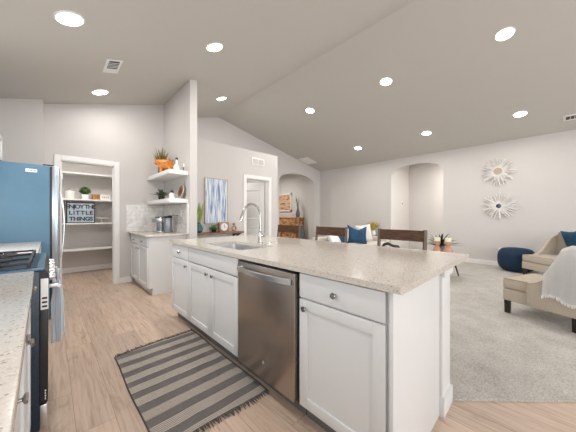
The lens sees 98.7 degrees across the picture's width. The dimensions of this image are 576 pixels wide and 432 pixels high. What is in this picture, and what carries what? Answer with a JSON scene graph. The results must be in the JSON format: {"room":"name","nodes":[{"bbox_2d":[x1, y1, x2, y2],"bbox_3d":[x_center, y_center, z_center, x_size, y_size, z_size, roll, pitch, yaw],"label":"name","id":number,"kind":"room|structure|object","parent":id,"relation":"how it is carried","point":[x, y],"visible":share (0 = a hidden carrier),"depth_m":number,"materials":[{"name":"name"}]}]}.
{"room":"kitchen","nodes":[
{"label":"kitchen","id":0,"kind":"room"},
{"bbox_2d":[0,98,42,164],"bbox_3d":[-3.863,-0.247,3.421,0.677,2.893,0.206,0,0,-44],"label":"wall","id":1,"kind":"structure","parent":0,"point":[21,120],"depth_m":3.44,"materials":[{"name":"grey paint"}]},
{"bbox_2d":[62,162,111,268],"bbox_3d":[-4.602,-0.150,5.287,1.940,2.700,0.100,0,0,-44],"label":"wall","id":2,"kind":"structure","parent":0,"point":[83,235],"depth_m":5.44,"materials":[{"name":"grey paint"}]},
{"bbox_2d":[62,263,111,273],"bbox_3d":[-4.561,1.145,5.244,1.740,0.110,0.018,0,0,-44],"label":"baseboard","id":3,"kind":"structure","parent":2,"relation":"attached to","point":[109,265],"depth_m":5.39,"materials":[{"name":"white paint"}]},
{"bbox_2d":[62,171,111,178],"bbox_3d":[-4.427,-0.866,5.105,1.730,0.028,0.397,0,0,-44],"label":"shelf","id":4,"kind":"object","parent":2,"relation":"attached to","point":[63,172],"visible":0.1,"depth_m":5.20,"materials":[{"name":"white paint"}]},
{"bbox_2d":[62,222,111,224],"bbox_3d":[-4.427,0.159,5.105,1.730,0.028,0.397,0,0,-44],"label":"shelf","id":5,"kind":"object","parent":2,"relation":"attached to","point":[96,222],"visible":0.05,"depth_m":5.07,"materials":[{"name":"white paint"}]},
{"bbox_2d":[66,202,95,222],"bbox_3d":[-4.247,-0.070,5.080,0.466,0.430,0.034,0,0,-44],"label":"letter sign","id":6,"kind":"object","parent":5,"relation":"on","point":[76,212],"visible":1,"depth_m":5.07,"materials":[{"name":"grey"}]},
{"bbox_2d":[63,245,111,251],"bbox_3d":[-4.427,0.694,5.105,1.730,0.028,0.397,0,0,-44],"label":"shelf","id":7,"kind":"object","parent":2,"relation":"attached to","point":[110,246],"visible":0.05,"depth_m":5.17,"materials":[{"name":"white paint"}]},
{"bbox_2d":[63,198,111,201],"bbox_3d":[-4.427,-0.331,5.105,1.730,0.028,0.397,0,0,-44],"label":"shelf","id":8,"kind":"object","parent":2,"relation":"attached to","point":[64,199],"visible":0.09,"depth_m":5.12,"materials":[{"name":"white paint"}]},
{"bbox_2d":[64,188,74,198],"bbox_3d":[-4.413,-0.457,4.997,0.168,0.220,0.168,0,0,-44],"label":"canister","id":9,"kind":"object","parent":8,"relation":"on","point":[69,193],"visible":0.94,"depth_m":4.94,"materials":[{"name":"white ceramic"}]},
{"bbox_2d":[79,187,90,198],"bbox_3d":[-4.240,-0.477,5.163,0.218,0.264,0.219,0,0,-44],"label":"boxwood","id":10,"kind":"object","parent":8,"relation":"on","point":[84,191],"visible":1,"depth_m":5.12,"materials":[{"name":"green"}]},
{"bbox_2d":[81,194,88,198],"bbox_3d":[-4.240,-0.398,5.163,0.110,0.105,0.110,0,0,-44],"label":"pot","id":11,"kind":"object","parent":8,"relation":"on","point":[83,196],"depth_m":5.12,"materials":[{"name":"white ceramic"}]},
{"bbox_2d":[91,194,98,199],"bbox_3d":[-4.114,-0.401,5.284,0.136,0.112,0.136,0,0,-44],"label":"wicker basket","id":12,"kind":"object","parent":8,"relation":"on","point":[94,196],"visible":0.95,"depth_m":5.23,"materials":[{"name":"orange wicker"}]},
{"bbox_2d":[100,194,110,199],"bbox_3d":[-3.995,-0.405,5.399,0.190,0.120,0.108,0,0,-44],"label":"storage box","id":13,"kind":"object","parent":8,"relation":"on","point":[102,196],"visible":0.88,"depth_m":5.35,"materials":[{"name":"white paper"}]},
{"bbox_2d":[43,104,163,280],"bbox_3d":[-3.362,-0.520,4.128,2.620,3.440,0.120,0,0,-44],"label":"wall","id":14,"kind":"structure","parent":0,"point":[129,135],"depth_m":4.42,"materials":[{"name":"grey paint"}]},
{"bbox_2d":[54,154,119,283],"bbox_3d":[-3.336,0.124,4.140,0.844,2.152,0.140,0,0,-44],"label":"door frame","id":15,"kind":"structure","parent":14,"relation":"in","point":[58,159],"depth_m":4.34,"materials":[{"name":"white paint"}]},
{"bbox_2d":[120,276,131,282],"bbox_3d":[-2.233,1.150,4.258,1.541,0.100,0.169,0,0,16],"label":"baseboard","id":16,"kind":"structure","parent":14,"relation":"attached to","point":[123,279],"depth_m":4.45,"materials":[{"name":"white paint"}]},
{"bbox_2d":[164,80,196,238],"bbox_3d":[-1.981,-0.520,4.496,0.120,3.440,1.266,0,0,-44],"label":"wall","id":17,"kind":"structure","parent":0,"point":[180,112],"depth_m":4.13,"materials":[{"name":"grey paint"}]},
{"bbox_2d":[126,204,186,232],"bbox_3d":[-2.262,0.043,4.239,0.640,0.486,1.246,0,0,-44],"label":"backsplash","id":18,"kind":"structure","parent":17,"relation":"attached to","point":[138,217],"depth_m":4.56,"materials":[{"name":"tile"}]},
{"bbox_2d":[187,203,188,233],"bbox_3d":[-1.629,0.037,4.012,0.017,0.497,0.040,0,0,-44],"label":"strip","id":19,"kind":"object","parent":18,"relation":"attached to","point":[187,203],"visible":1,"depth_m":4.00,"materials":[{"name":"white paint"}]},
{"bbox_2d":[147,169,187,181],"bbox_3d":[-2.155,-0.702,4.372,0.298,0.067,1.199,0,0,-44],"label":"floating shelf","id":20,"kind":"object","parent":17,"relation":"attached to","point":[169,174],"visible":1,"depth_m":4.18,"materials":[{"name":"white paint"}]},
{"bbox_2d":[153,149,167,172],"bbox_3d":[-2.277,-0.985,4.474,0.297,0.501,0.355,0,0,-44],"label":"arrangement","id":21,"kind":"object","parent":20,"relation":"on","point":[161,156],"visible":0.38,"depth_m":4.40,"materials":[{"name":"green plant"}]},
{"bbox_2d":[154,158,173,171],"bbox_3d":[-2.174,-0.894,4.348,0.354,0.279,0.184,0,0,0],"label":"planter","id":22,"kind":"object","parent":20,"relation":"on","point":[163,164],"visible":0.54,"depth_m":4.29,"materials":[{"name":"orange ceramic"}]},
{"bbox_2d":[173,157,179,169],"bbox_3d":[-1.818,-0.846,4.038,0.104,0.222,0.104,0,0,-44],"label":"ceramic bottle","id":23,"kind":"object","parent":20,"relation":"on","point":[176,166],"visible":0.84,"depth_m":4.01,"materials":[{"name":"white ceramic"}]},
{"bbox_2d":[147,198,187,204],"bbox_3d":[-2.155,-0.246,4.372,0.298,0.068,1.199,0,0,-44],"label":"floating shelf","id":24,"kind":"object","parent":17,"relation":"attached to","point":[168,201],"visible":0.98,"depth_m":4.04,"materials":[{"name":"white paint"}]},
{"bbox_2d":[153,189,167,198],"bbox_3d":[-2.321,-0.390,4.512,0.367,0.219,0.346,0,0,-44],"label":"aloe","id":25,"kind":"object","parent":24,"relation":"on","point":[161,194],"visible":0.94,"depth_m":4.48,"materials":[{"name":"green plant"}]},
{"bbox_2d":[169,190,174,197],"bbox_3d":[-1.943,-0.360,4.139,0.096,0.160,0.096,0,0,-44],"label":"jug","id":26,"kind":"object","parent":24,"relation":"on","point":[171,194],"visible":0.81,"depth_m":4.11,"materials":[{"name":"white ceramic"}]},
{"bbox_2d":[177,184,183,197],"bbox_3d":[-1.791,-0.408,4.133,0.066,0.248,0.254,0,0,-44],"label":"decorative plate","id":27,"kind":"object","parent":24,"relation":"on","point":[181,188],"visible":0.92,"depth_m":4.11,"materials":[{"name":"brown wood"}]},
{"bbox_2d":[0,0,414,116],"bbox_3d":[0.973,-2.130,0.742,4.170,1.351,12.960,0,0,-44],"label":"ceiling","id":28,"kind":"structure","parent":0,"point":[161,45],"depth_m":2.99,"materials":[{"name":"grey paint"}]},
{"bbox_2d":[53,10,84,26],"bbox_3d":[-1.939,-1.750,2.195,0.215,0.071,0.224,0,0,-44],"label":"recessed light","id":29,"kind":"object","parent":28,"relation":"in","point":[69,18],"visible":1,"depth_m":2.18,"materials":[{"name":"white"}]},
{"bbox_2d":[91,89,108,94],"bbox_3d":[-2.848,-1.877,3.747,0.215,0.071,0.224,0,0,-44],"label":"recessed light","id":30,"kind":"object","parent":28,"relation":"in","point":[97,91],"visible":1,"depth_m":3.73,"materials":[{"name":"white"}]},
{"bbox_2d":[102,59,122,73],"bbox_3d":[-2.213,-1.881,3.116,0.164,0.055,0.360,0,0,-44],"label":"ceiling vent","id":31,"kind":"object","parent":28,"relation":"in","point":[111,66],"visible":1,"depth_m":3.10,"materials":[{"name":"white metal"}]},
{"bbox_2d":[107,61,119,68],"bbox_3d":[-2.170,-1.875,3.074,0.106,0.035,0.200,0,0,-44],"label":"grille","id":32,"kind":"object","parent":31,"relation":"attached to","point":[110,64],"depth_m":3.07,"materials":[{"name":"grey metal"}]},
{"bbox_2d":[206,42,222,51],"bbox_3d":[-0.945,-2.170,3.178,0.215,0.071,0.224,0,0,-44],"label":"recessed light","id":33,"kind":"object","parent":28,"relation":"in","point":[213,47],"visible":1,"depth_m":3.17,"materials":[{"name":"white"}]},
{"bbox_2d":[197,138,277,237],"bbox_3d":[-1.192,-0.165,5.529,2.450,2.730,0.120,0,0,-44],"label":"wall","id":34,"kind":"structure","parent":0,"point":[214,160],"depth_m":5.42,"materials":[{"name":"grey paint"}]},
{"bbox_2d":[204,177,227,223],"bbox_3d":[-1.487,-0.308,5.133,0.511,0.933,0.039,0,0,-44],"label":"painting","id":35,"kind":"object","parent":34,"relation":"attached to","point":[215,190],"visible":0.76,"depth_m":5.10,"materials":[{"name":"blue fabric"}]},
{"bbox_2d":[197,231,243,235],"bbox_3d":[-1.434,0.384,5.038,1.120,0.112,0.249,0,0,-44],"label":"console","id":36,"kind":"object","parent":34,"relation":"attached to","point":[234,233],"visible":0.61,"depth_m":4.97,"materials":[{"name":"brown wood"}]},
{"bbox_2d":[197,202,203,232],"bbox_3d":[-1.727,0.020,4.768,0.237,0.616,0.315,0,0,-44],"label":"vase","id":37,"kind":"object","parent":36,"relation":"on","point":[199,212],"visible":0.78,"depth_m":4.71,"materials":[{"name":"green glass"}]},
{"bbox_2d":[210,225,219,231],"bbox_3d":[-1.466,0.250,4.976,0.263,0.157,0.257,0,0,-44],"label":"potted succulent","id":38,"kind":"object","parent":36,"relation":"on","point":[214,228],"visible":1,"depth_m":4.93,"materials":[{"name":"green plant"}]},
{"bbox_2d":[218,222,228,231],"bbox_3d":[-1.348,0.228,5.179,0.220,0.200,0.068,0,0,-44],"label":"clock","id":39,"kind":"object","parent":36,"relation":"on","point":[224,226],"visible":1,"depth_m":5.14,"materials":[{"name":"brown wood"}]},
{"bbox_2d":[243,174,270,235],"bbox_3d":[-0.964,0.124,6.153,0.817,2.152,0.744,0,0,-44],"label":"door","id":40,"kind":"structure","parent":34,"relation":"in","point":[267,180],"depth_m":6.20,"materials":[{"name":"white paint"}]},
{"bbox_2d":[252,157,263,166],"bbox_3d":[-0.712,-1.288,5.896,0.370,0.175,0.016,0,0,-44],"label":"air vent","id":41,"kind":"object","parent":34,"relation":"in","point":[255,161],"visible":1,"depth_m":5.88,"materials":[{"name":"white metal"}]},
{"bbox_2d":[247,179,264,182],"bbox_3d":[-0.851,-0.105,6.855,0.120,2.610,1.320,0,0,-44],"label":"wall","id":42,"kind":"structure","parent":0,"point":[248,181],"depth_m":6.87,"materials":[{"name":"grey paint"}]},
{"bbox_2d":[197,117,319,239],"bbox_3d":[-0.984,-0.752,7.852,5.970,3.905,0.300,0,0,-44],"label":"wall","id":43,"kind":"structure","parent":0,"point":[213,129],"depth_m":8.16,"materials":[{"name":"grey paint"}]},
{"bbox_2d":[279,175,307,238],"bbox_3d":[0.038,-0.300,10.993,0.100,3.000,2.810,0,0,-44],"label":"wall","id":44,"kind":"structure","parent":0,"point":[293,184],"depth_m":10.58,"materials":[{"name":"grey paint"}]},
{"bbox_2d":[279,193,291,211],"bbox_3d":[-0.157,-0.600,11.090,0.043,0.800,0.920,0,0,-44],"label":"art","id":45,"kind":"object","parent":44,"relation":"attached to","point":[285,200],"visible":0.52,"depth_m":11.03,"materials":[{"name":"white fabric"}]},
{"bbox_2d":[279,195,289,209],"bbox_3d":[-0.152,-0.600,11.095,0.027,0.680,0.800,0,0,-44],"label":"picture","id":46,"kind":"object","parent":45,"relation":"attached to","point":[284,200],"depth_m":11.08,"materials":[{"name":"brown wood"}]},
{"bbox_2d":[38,268,575,431],"bbox_3d":[2.040,1.260,4.010,10.300,0.120,16.250,0,0,-44],"label":"floor","id":47,"kind":"structure","parent":0,"point":[88,392],"depth_m":1.72,"materials":[{"name":"brown wood"}]},
{"bbox_2d":[14,334,30,431],"bbox_3d":[-1.096,0.758,0.567,0.700,0.884,0.537,0,0,-44],"label":"base cabinet","id":48,"kind":"object","parent":47,"relation":"on","point":[23,398],"visible":0.23,"depth_m":0.94,"materials":[{"name":"white paint"}]},
{"bbox_2d":[0,249,60,431],"bbox_3d":[-1.806,0.722,1.372,0.792,0.956,0.770,0,0,-44],"label":"gas range","id":49,"kind":"object","parent":47,"relation":"on","point":[44,268],"visible":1,"depth_m":1.32,"materials":[{"name":"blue metal"}]},
{"bbox_2d":[0,253,45,273],"bbox_3d":[-1.831,0.286,1.350,0.726,0.016,0.768,0,0,-44],"label":"cooktop","id":50,"kind":"object","parent":49,"relation":"in","point":[38,264],"depth_m":1.34,"materials":[{"name":"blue metal"}]},
{"bbox_2d":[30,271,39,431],"bbox_3d":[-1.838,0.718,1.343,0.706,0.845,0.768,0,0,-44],"label":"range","id":51,"kind":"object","parent":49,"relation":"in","point":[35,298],"depth_m":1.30,"materials":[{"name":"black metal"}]},
{"bbox_2d":[51,275,64,342],"bbox_3d":[-1.365,0.542,1.489,0.051,0.352,0.218,0,0,-32],"label":"dish towel","id":52,"kind":"object","parent":49,"relation":"hanging from","point":[57,300],"visible":0.98,"depth_m":1.41,"materials":[{"name":"white fabric"}]},
{"bbox_2d":[25,287,35,431],"bbox_3d":[-1.427,0.758,0.911,0.700,0.884,0.412,0,0,-44],"label":"base cabinet","id":53,"kind":"object","parent":47,"relation":"on","point":[27,346],"visible":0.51,"depth_m":1.23,"materials":[{"name":"white paint"}]},
{"bbox_2d":[0,161,64,316],"bbox_3d":[-3.282,0.304,2.978,0.860,1.792,0.917,0,0,-44],"label":"refrigerator","id":54,"kind":"object","parent":47,"relation":"on","point":[30,194],"visible":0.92,"depth_m":2.76,"materials":[{"name":"blue metal"}]},
{"bbox_2d":[130,234,186,294],"bbox_3d":[-2.284,0.758,4.283,0.608,0.884,1.120,0,0,-44],"label":"base cabinet","id":55,"kind":"object","parent":47,"relation":"on","point":[150,257],"visible":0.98,"depth_m":3.85,"materials":[{"name":"white paint"}]},
{"bbox_2d":[128,231,186,236],"bbox_3d":[-2.277,0.301,4.264,0.602,0.030,1.162,0,0,-44],"label":"countertop","id":56,"kind":"structure","parent":55,"relation":"on","point":[138,233],"depth_m":4.04,"materials":[{"name":"stone"}]},
{"bbox_2d":[151,217,163,231],"bbox_3d":[-2.295,0.149,4.365,0.216,0.273,0.151,0,0,0],"label":"coffee machine","id":57,"kind":"object","parent":56,"relation":"on","point":[159,221],"visible":0.76,"depth_m":4.31,"materials":[{"name":"silver metal"}]},
{"bbox_2d":[164,215,177,232],"bbox_3d":[-2.021,0.138,4.252,0.215,0.297,0.150,0,0,-44],"label":"canister","id":58,"kind":"object","parent":56,"relation":"on","point":[167,219],"visible":1,"depth_m":4.17,"materials":[{"name":"grey metal"}]},
{"bbox_2d":[172,244,195,328],"bbox_3d":[-0.976,0.758,2.964,0.685,0.884,0.495,0,0,-44],"label":"base cabinet","id":59,"kind":"object","parent":47,"relation":"on","point":[180,254],"visible":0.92,"depth_m":2.72,"materials":[{"name":"white paint"}]},
{"bbox_2d":[114,329,268,431],"bbox_3d":[-0.818,1.194,1.908,0.700,0.014,1.329,0,0,-44],"label":"kitchen rug","id":60,"kind":"object","parent":47,"relation":"on","point":[181,382],"visible":1,"depth_m":1.76,"materials":[{"name":"grey fabric"}]},
{"bbox_2d":[189,248,246,368],"bbox_3d":[-0.476,0.764,2.446,0.685,0.872,0.941,0,0,-44],"label":"base cabinet","id":61,"kind":"object","parent":47,"relation":"on","point":[213,277],"visible":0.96,"depth_m":2.16,"materials":[{"name":"white paint"}]},
{"bbox_2d":[237,259,306,414],"bbox_3d":[0.041,0.764,1.850,0.695,0.872,0.618,0,0,-44],"label":"dishwasher","id":62,"kind":"object","parent":47,"relation":"on","point":[269,297],"visible":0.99,"depth_m":1.58,"materials":[{"name":"silver metal"}]},
{"bbox_2d":[279,217,304,238],"bbox_3d":[-0.041,0.630,10.682,0.441,1.140,1.650,0,0,-44],"label":"wooden dresser","id":63,"kind":"object","parent":47,"relation":"on","point":[293,221],"visible":0.33,"depth_m":10.26,"materials":[{"name":"orange wood"}]},
{"bbox_2d":[295,196,299,216],"bbox_3d":[0.371,-0.405,10.273,0.215,0.928,0.329,0,0,-19],"label":"vase","id":64,"kind":"object","parent":63,"relation":"on","point":[297,204],"visible":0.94,"depth_m":10.18,"materials":[{"name":"grey ceramic"}]},
{"bbox_2d":[300,226,304,238],"bbox_3d":[0.557,0.800,9.834,0.260,0.800,0.260,0,0,-44],"label":"vase","id":65,"kind":"object","parent":47,"relation":"on","point":[302,232],"visible":0.44,"depth_m":9.74,"materials":[{"name":"grey ceramic"}]},
{"bbox_2d":[300,273,388,431],"bbox_3d":[0.473,0.758,1.459,0.685,0.884,0.530,0,0,-44],"label":"base cabinet","id":66,"kind":"object","parent":47,"relation":"on","point":[344,327],"visible":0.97,"depth_m":1.22,"materials":[{"name":"white paint"}]},
{"bbox_2d":[168,235,468,294],"bbox_3d":[-0.032,0.301,2.395,1.255,0.030,2.705,0,0,-44],"label":"countertop","id":67,"kind":"structure","parent":66,"relation":"on","point":[399,271],"depth_m":1.66,"materials":[{"name":"stone"}]},
{"bbox_2d":[215,244,261,249],"bbox_3d":[-0.497,0.409,2.450,0.392,0.185,0.702,0,0,-44],"label":"sink","id":68,"kind":"object","parent":67,"relation":"in","point":[232,246],"visible":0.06,"depth_m":2.74,"materials":[{"name":"silver metal"}]},
{"bbox_2d":[239,203,265,242],"bbox_3d":[-0.366,0.078,2.526,0.290,0.417,0.093,0,0,-44],"label":"kitchen faucet","id":69,"kind":"object","parent":67,"relation":"on","point":[260,235],"visible":0.99,"depth_m":2.59,"materials":[{"name":"grey metal"}]},
{"bbox_2d":[389,267,452,431],"bbox_3d":[0.704,0.758,1.371,0.845,0.884,0.176,0,0,-44],"label":"island end panel","id":70,"kind":"object","parent":47,"relation":"on","point":[420,388],"visible":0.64,"depth_m":1.25,"materials":[{"name":"white paint"}]},
{"bbox_3d":[-2.565,0.758,2.092,0.700,0.884,1.308,0,0,-44],"label":"base cabinet","id":71,"kind":"object","parent":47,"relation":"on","visible":0},
{"bbox_2d":[0,241,41,253],"bbox_3d":[-2.574,0.301,2.086,0.680,0.030,1.315,0,0,-44],"label":"countertop","id":72,"kind":"structure","parent":71,"relation":"on","point":[18,246],"depth_m":2.32,"materials":[{"name":"stone"}]},
{"bbox_3d":[-0.389,0.758,-0.168,0.700,0.884,1.497,0,0,-44],"label":"base cabinet","id":73,"kind":"object","parent":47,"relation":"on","visible":0},
{"bbox_2d":[0,271,33,431],"bbox_3d":[-0.704,0.301,0.179,0.730,0.030,2.473,0,0,-44],"label":"countertop","id":74,"kind":"structure","parent":73,"relation":"on","point":[15,288],"depth_m":0.59,"materials":[{"name":"stone"}]},
{"bbox_2d":[218,0,575,170],"bbox_3d":[4.121,-2.269,3.772,4.570,1.071,12.960,0,0,-44],"label":"ceiling","id":75,"kind":"structure","parent":0,"point":[446,66],"depth_m":4.53,"materials":[{"name":"grey paint"}]},
{"bbox_2d":[298,157,316,164],"bbox_3d":[0.701,-1.983,8.904,0.538,0.121,0.460,0,0,-44],"label":"ceiling hatch","id":76,"kind":"object","parent":75,"relation":"attached to","point":[306,160],"visible":1,"depth_m":8.88,"materials":[{"name":"white paint"}]},
{"bbox_2d":[305,108,314,112],"bbox_3d":[0.516,-2.470,5.798,0.219,0.054,0.224,0,0,-44],"label":"recessed light","id":77,"kind":"object","parent":75,"relation":"in","point":[308,110],"visible":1,"depth_m":5.78,"materials":[{"name":"white"}]},
{"bbox_2d":[380,77,392,85],"bbox_3d":[1.795,-2.461,4.531,0.219,0.054,0.224,0,0,-44],"label":"recessed light","id":78,"kind":"object","parent":75,"relation":"in","point":[385,81],"visible":1,"depth_m":4.52,"materials":[{"name":"white"}]},
{"bbox_2d":[421,131,431,134],"bbox_3d":[3.355,-2.007,5.990,0.219,0.054,0.224,0,0,-44],"label":"recessed light","id":79,"kind":"object","parent":75,"relation":"in","point":[423,132],"visible":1,"depth_m":5.98,"materials":[{"name":"white"}]},
{"bbox_2d":[494,27,515,40],"bbox_3d":[2.934,-2.461,3.348,0.219,0.054,0.224,0,0,-44],"label":"recessed light","id":80,"kind":"object","parent":75,"relation":"in","point":[505,33],"visible":1,"depth_m":3.34,"materials":[{"name":"white"}]},
{"bbox_2d":[512,111,527,116],"bbox_3d":[4.543,-1.994,4.842,0.219,0.054,0.224,0,0,-44],"label":"recessed light","id":81,"kind":"object","parent":75,"relation":"in","point":[519,113],"visible":1,"depth_m":4.83,"materials":[{"name":"white"}]},
{"bbox_2d":[563,114,575,121],"bbox_3d":[5.450,-1.881,4.662,0.216,0.052,0.360,0,0,-44],"label":"ceiling vent","id":82,"kind":"object","parent":75,"relation":"in","point":[572,116],"visible":1,"depth_m":4.72,"materials":[{"name":"white metal"}]},
{"bbox_2d":[393,166,408,248],"bbox_3d":[3.789,-0.300,8.372,1.330,3.000,0.100,0,0,-44],"label":"wall","id":83,"kind":"structure","parent":0,"point":[401,176],"depth_m":8.34,"materials":[{"name":"grey paint"}]},
{"bbox_2d":[409,163,442,250],"bbox_3d":[5.254,-0.300,7.880,0.100,3.000,2.870,0,0,-44],"label":"wall","id":84,"kind":"structure","parent":0,"point":[425,179],"depth_m":8.39,"materials":[{"name":"grey paint"}]},
{"bbox_2d":[320,129,575,260],"bbox_3d":[5.662,-0.283,5.358,0.150,2.966,13.110,0,0,-44],"label":"wall","id":85,"kind":"structure","parent":0,"point":[542,187],"depth_m":6.13,"materials":[{"name":"grey paint"}]},
{"bbox_2d":[463,258,498,265],"bbox_3d":[5.665,1.137,5.236,0.015,0.103,12.690,0,0,-44],"label":"baseboard","id":86,"kind":"structure","parent":85,"relation":"attached to","point":[469,260],"depth_m":6.12,"materials":[{"name":"white paint"}]},
{"bbox_2d":[481,192,515,218],"bbox_3d":[5.002,-0.246,5.886,0.066,0.655,0.654,0,0,-44],"label":"decor","id":87,"kind":"object","parent":85,"relation":"attached to","point":[498,204],"visible":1,"depth_m":5.86,"materials":[{"name":"white metal"}]},
{"bbox_2d":[482,158,516,184],"bbox_3d":[5.003,-1.054,5.885,0.065,0.646,0.664,0,0,-44],"label":"decor","id":88,"kind":"object","parent":85,"relation":"attached to","point":[499,170],"visible":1,"depth_m":5.88,"materials":[{"name":"white metal"}]},
{"bbox_2d":[450,262,575,402],"bbox_3d":[3.727,1.194,4.121,7.315,0.012,11.610,0,0,-44],"label":"floor","id":89,"kind":"structure","parent":0,"point":[524,354],"depth_m":2.25,"materials":[{"name":"beige carpet"}]},
{"bbox_2d":[277,225,300,238],"bbox_3d":[-0.140,0.660,3.473,0.461,1.057,0.486,0,0,-44],"label":"bar stool","id":90,"kind":"object","parent":89,"relation":"on","point":[281,228],"visible":0.18,"depth_m":3.62,"materials":[{"name":"brown wood"}]},
{"bbox_2d":[315,226,347,242],"bbox_3d":[0.383,0.660,2.929,0.461,1.057,0.486,0,0,-44],"label":"bar stool","id":91,"kind":"object","parent":89,"relation":"on","point":[332,231],"visible":0.29,"depth_m":3.06,"materials":[{"name":"brown wood"}]},
{"bbox_2d":[312,236,389,246],"bbox_3d":[1.745,0.864,6.731,2.750,0.648,0.920,0,0,-44],"label":"sofa","id":92,"kind":"object","parent":89,"relation":"on","point":[324,238],"visible":0.2,"depth_m":6.87,"materials":[{"name":"beige fabric"}]},
{"bbox_2d":[327,235,340,241],"bbox_3d":[1.135,0.575,6.061,0.255,0.361,0.554,0,0,32],"label":"throw pillow","id":93,"kind":"object","parent":92,"relation":"on","point":[330,238],"visible":0.48,"depth_m":5.89,"materials":[{"name":"white fabric"}]},
{"bbox_2d":[347,225,366,243],"bbox_3d":[1.869,0.505,6.678,0.605,0.531,0.226,0,0,-8],"label":"throw pillow","id":94,"kind":"object","parent":92,"relation":"on","point":[355,236],"visible":0.98,"depth_m":6.60,"materials":[{"name":"blue fabric"}]},
{"bbox_2d":[355,224,372,240],"bbox_3d":[2.218,0.500,7.214,0.550,0.544,0.194,0,0,-13],"label":"throw pillow","id":95,"kind":"object","parent":92,"relation":"on","point":[368,230],"visible":0.52,"depth_m":7.16,"materials":[{"name":"white fabric"}]},
{"bbox_2d":[367,240,386,246],"bbox_3d":[2.396,0.824,7.184,0.775,0.147,0.670,0,0,-44],"label":"seat cushion","id":96,"kind":"object","parent":92,"relation":"on","point":[374,242],"depth_m":7.11,"materials":[{"name":"beige fabric"}]},
{"bbox_2d":[377,228,426,249],"bbox_3d":[0.973,0.660,2.317,0.461,1.057,0.486,0,0,-44],"label":"bar stool","id":97,"kind":"object","parent":89,"relation":"on","point":[389,234],"visible":0.27,"depth_m":2.45,"materials":[{"name":"brown wood"}]},
{"bbox_2d":[497,247,534,271],"bbox_3d":[4.933,0.934,5.344,0.623,0.508,0.623,0,0,-17],"label":"pouf","id":98,"kind":"object","parent":89,"relation":"on","point":[508,258],"visible":0.82,"depth_m":5.19,"materials":[{"name":"blue fabric"}]},
{"bbox_2d":[503,273,575,332],"bbox_3d":[3.111,0.748,2.825,0.734,0.880,0.792,0,0,-21],"label":"chaise longue","id":99,"kind":"object","parent":89,"relation":"on","point":[526,289],"visible":0.66,"depth_m":2.81,"materials":[{"name":"beige fabric"}]},
{"bbox_2d":[503,274,542,291],"bbox_3d":[3.082,0.827,2.899,0.650,0.127,0.632,0,0,-21],"label":"seat cushion","id":100,"kind":"object","parent":99,"relation":"on","point":[517,283],"depth_m":3.00,"materials":[{"name":"beige fabric"}]},
{"bbox_2d":[541,246,575,308],"bbox_3d":[2.943,0.612,2.524,0.288,0.623,0.430,0,0,-21],"label":"throw blanket","id":101,"kind":"object","parent":99,"relation":"on","point":[559,280],"visible":1,"depth_m":2.52,"materials":[{"name":"white fabric"}]},
{"bbox_2d":[522,232,566,274],"bbox_3d":[5.053,0.748,4.610,0.792,0.880,0.734,0,0,-3],"label":"armchair","id":102,"kind":"object","parent":89,"relation":"on","point":[540,261],"visible":0.47,"depth_m":4.83,"materials":[{"name":"beige fabric"}]},
{"bbox_2d":[522,254,557,264],"bbox_3d":[4.974,0.827,4.607,0.632,0.127,0.650,0,0,-3],"label":"seat cushion","id":103,"kind":"object","parent":102,"relation":"on","point":[533,259],"depth_m":4.67,"materials":[{"name":"beige fabric"}]},
{"bbox_2d":[560,231,575,246],"bbox_3d":[5.300,0.470,4.516,0.209,0.550,0.551,0,0,5],"label":"throw pillow","id":104,"kind":"object","parent":102,"relation":"on","point":[569,238],"visible":0.78,"depth_m":4.59,"materials":[{"name":"blue fabric"}]},
{"bbox_3d":[2.561,0.976,5.198,0.742,0.432,1.603,0,0,-44],"label":"coffee table","id":105,"kind":"object","parent":89,"relation":"on","visible":0},
{"bbox_2d":[382,242,399,247],"bbox_3d":[2.243,0.663,5.396,0.124,0.193,0.415,0,0,-44],"label":"knot sculpture","id":106,"kind":"object","parent":105,"relation":"on","point":[386,243],"visible":0.34,"depth_m":5.36,"materials":[{"name":"black plastic"}]},
{"bbox_2d":[433,237,441,251],"bbox_3d":[2.911,0.588,4.821,0.164,0.345,0.164,0,0,-44],"label":"candle holder","id":107,"kind":"object","parent":105,"relation":"on","point":[437,247],"visible":0.81,"depth_m":4.78,"materials":[{"name":"brown wood"}]},
{"bbox_2d":[427,234,463,251],"bbox_3d":[3.098,0.546,4.949,0.747,0.429,0.778,0,0,-44],"label":"spiky plant","id":108,"kind":"object","parent":105,"relation":"on","point":[442,245],"visible":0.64,"depth_m":4.94,"materials":[{"name":"green plant"}]},
{"bbox_2d":[443,238,452,252],"bbox_3d":[3.036,0.588,4.691,0.164,0.345,0.164,0,0,-44],"label":"candle holder","id":109,"kind":"object","parent":105,"relation":"on","point":[447,242],"visible":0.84,"depth_m":4.65,"materials":[{"name":"brown wood"}]},
{"bbox_3d":[2.756,0.906,7.981,0.260,0.563,0.260,0,0,-44],"label":"side table","id":110,"kind":"object","parent":89,"relation":"on","visible":0},
{"bbox_2d":[368,222,379,235],"bbox_3d":[2.749,0.387,7.964,0.401,0.476,0.470,0,0,-28],"label":"potted plant","id":111,"kind":"object","parent":110,"relation":"on","point":[373,226],"visible":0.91,"depth_m":7.92,"materials":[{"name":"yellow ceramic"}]},
{"bbox_3d":[-0.107,-0.136,-1.057,0.120,2.672,11.866,0,0,-44],"label":"wall","id":112,"kind":"structure","parent":0,"visible":0},
{"bbox_2d":[0,134,2,160],"bbox_3d":[-2.977,-0.725,2.284,0.374,0.270,0.820,0,0,-44],"label":"upper cabinet","id":113,"kind":"object","parent":112,"relation":"attached to","point":[1,138],"visible":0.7,"depth_m":2.67,"materials":[{"name":"white paint"}]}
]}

